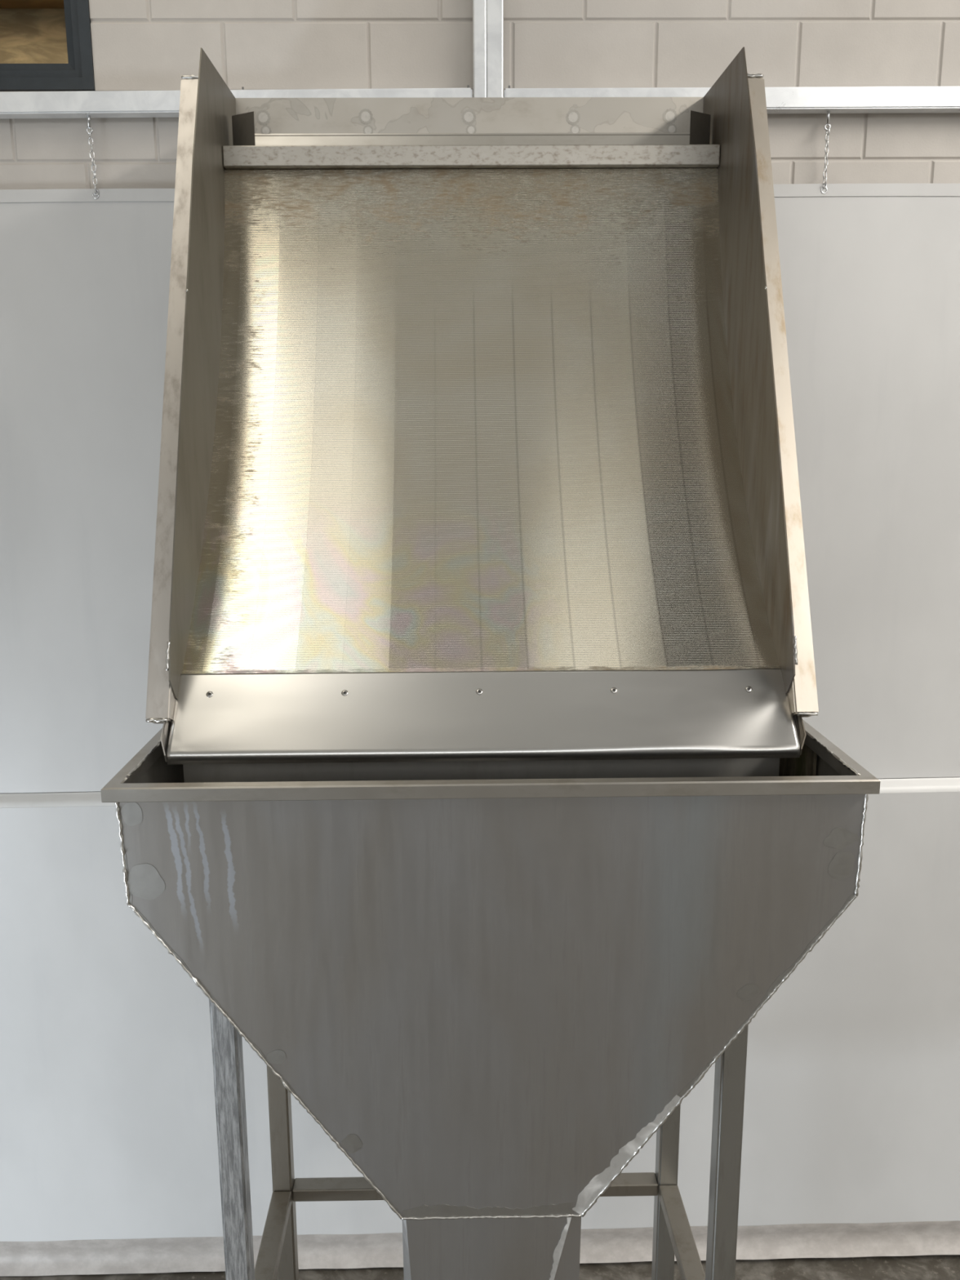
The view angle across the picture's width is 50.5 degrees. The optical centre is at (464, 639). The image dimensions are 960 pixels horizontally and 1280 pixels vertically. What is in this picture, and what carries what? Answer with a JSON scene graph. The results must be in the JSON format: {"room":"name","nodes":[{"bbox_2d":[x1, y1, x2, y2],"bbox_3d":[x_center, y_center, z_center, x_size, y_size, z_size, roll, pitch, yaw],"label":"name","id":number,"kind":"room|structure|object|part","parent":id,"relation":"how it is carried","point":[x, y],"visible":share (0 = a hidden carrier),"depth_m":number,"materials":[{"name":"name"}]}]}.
{"room":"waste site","nodes":[
{"label":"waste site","id":0,"kind":"room"},
{"bbox_2d":[0,0,959,793],"bbox_3d":[1.038,-0.591,3.134,9.797,5.570,0.160,-1,11,-1],"label":"wall","id":1,"kind":"structure","parent":0,"point":[138,45],"depth_m":2.84,"materials":[{"name":"beige brick"}]},
{"bbox_2d":[0,0,959,119],"bbox_3d":[0.143,-2.381,2.696,5.600,1.878,0.157,-1,11,-1],"label":"beam","id":2,"kind":"structure","parent":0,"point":[46,45],"depth_m":2.81,"materials":[{"name":"silver metal"}]},
{"bbox_3d":[-1.694,-2.068,2.759,1.180,0.950,0.006,-1,11,-1],"label":"pane","id":3,"kind":"part","parent":2,"relation":"part of","materials":[{"name":"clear glass"}]},
{"bbox_2d":[85,115,98,195],"bbox_3d":[-1.037,-1.357,2.837,0.018,0.220,0.023,3,12,19],"label":"chain","id":4,"kind":"object","parent":2,"relation":"hanging from","point":[88,117],"visible":1,"depth_m":2.83,"materials":[{"name":"silver metal"}]},
{"bbox_2d":[0,183,959,1275],"bbox_3d":[0.162,0.443,3.202,6.200,3.537,0.045,-1,11,-1],"label":"wall panel","id":5,"kind":"object","parent":4,"relation":"hanging from","point":[109,1157],"visible":0.38,"depth_m":3.21,"materials":[{"name":"white plastic"}]},
{"bbox_3d":[-1.314,-1.472,2.804,2.672,0.072,0.050,-1,11,-1],"label":"rail","id":6,"kind":"part","parent":2,"relation":"part of","materials":[{"name":"metal"}]},
{"bbox_3d":[0.144,-2.371,2.646,5.600,1.878,0.054,-1,11,-1],"label":"rail","id":7,"kind":"part","parent":2,"relation":"part of","materials":[{"name":"white metal"}]},
{"bbox_3d":[0.059,-2.376,2.643,0.082,1.865,0.054,-1,11,-1],"label":"post","id":8,"kind":"part","parent":2,"relation":"part of","materials":[{"name":"metal"}]},
{"bbox_3d":[1.529,-1.508,2.839,2.841,0.063,0.050,-1,11,-1],"label":"rail","id":9,"kind":"part","parent":2,"relation":"part of","materials":[{"name":"metal"}]},
{"bbox_2d":[822,111,831,188],"bbox_3d":[1.017,-1.384,2.863,0.018,0.211,0.024,3,12,18],"label":"chain","id":10,"kind":"object","parent":2,"relation":"hanging from","point":[828,115],"visible":1,"depth_m":2.86,"materials":[{"name":"silver metal"}]},
{"bbox_2d":[0,1254,959,1279],"bbox_3d":[1.078,2.942,-0.116,9.100,0.100,10.600,-1,11,-1],"label":"floor","id":11,"kind":"structure","parent":0,"point":[931,1267],"depth_m":3.51,"materials":[{"name":"concrete"}]},
{"bbox_2d":[100,719,880,1279],"bbox_3d":[0.052,1.268,2.412,1.404,2.214,0.748,-1,11,-1],"label":"hopper","id":12,"kind":"object","parent":11,"relation":"on","point":[489,984],"visible":0.98,"depth_m":1.94,"materials":[{"name":"metal"}]},
{"bbox_3d":[-0.491,1.504,2.254,0.053,1.820,0.053,-1,11,-1],"label":"leg","id":13,"kind":"part","parent":12,"relation":"part of","materials":[{"name":"metal"}]},
{"bbox_3d":[-0.499,1.385,2.781,0.053,1.851,0.053,-1,11,-1],"label":"leg","id":14,"kind":"part","parent":12,"relation":"part of","materials":[{"name":"metal"}]},
{"bbox_2d":[145,47,818,764],"bbox_3d":[0.027,-0.604,2.374,1.353,1.524,1.007,-1,11,-1],"label":"sieve bend","id":15,"kind":"object","parent":12,"relation":"on","point":[477,437],"visible":1,"depth_m":2.38,"materials":[{"name":"metal"}]},
{"bbox_3d":[-0.600,-0.613,2.383,0.003,1.500,0.961,-1,11,-1],"label":"plate","id":16,"kind":"part","parent":15,"relation":"part of","materials":[{"name":"silver metal"}]},
{"bbox_3d":[-0.563,-1.295,2.593,0.001,0.096,0.103,-11,15,-43],"label":"weir plate","id":17,"kind":"part","parent":15,"relation":"part of","materials":[{"name":"grey metal"}]},
{"bbox_3d":[0.015,-1.405,2.727,1.250,0.089,0.003,-1,11,-1],"label":"header plate","id":18,"kind":"part","parent":15,"relation":"part of","materials":[{"name":"metal"}]},
{"bbox_2d":[160,668,806,764],"bbox_3d":[0.039,0.152,2.076,1.293,0.156,0.129,-1,11,-1],"label":"discharge lip","id":19,"kind":"object","parent":15,"relation":"on","point":[208,716],"depth_m":2.06,"materials":[{"name":"metal"}]},
{"bbox_3d":[0.604,-1.305,2.608,0.001,0.096,0.102,9,15,41],"label":"weir plate","id":20,"kind":"part","parent":15,"relation":"part of","materials":[{"name":"grey metal"}]},
{"bbox_3d":[0.653,-0.625,2.400,0.003,1.500,0.961,-1,11,-1],"label":"plate","id":21,"kind":"part","parent":15,"relation":"part of","materials":[{"name":"silver metal"}]},
{"bbox_3d":[0.054,1.377,2.265,0.361,0.518,0.352,-1,11,-1],"label":"spout","id":22,"kind":"part","parent":12,"relation":"part of","materials":[{"name":"grey metal"}]},
{"bbox_3d":[0.558,1.403,2.800,0.053,1.793,0.053,-1,11,-1],"label":"leg","id":23,"kind":"part","parent":12,"relation":"part of","materials":[{"name":"metal"}]},
{"bbox_3d":[0.566,1.524,2.274,0.053,1.760,0.053,-1,11,-1],"label":"leg","id":24,"kind":"part","parent":12,"relation":"part of","materials":[{"name":"metal"}]}
]}

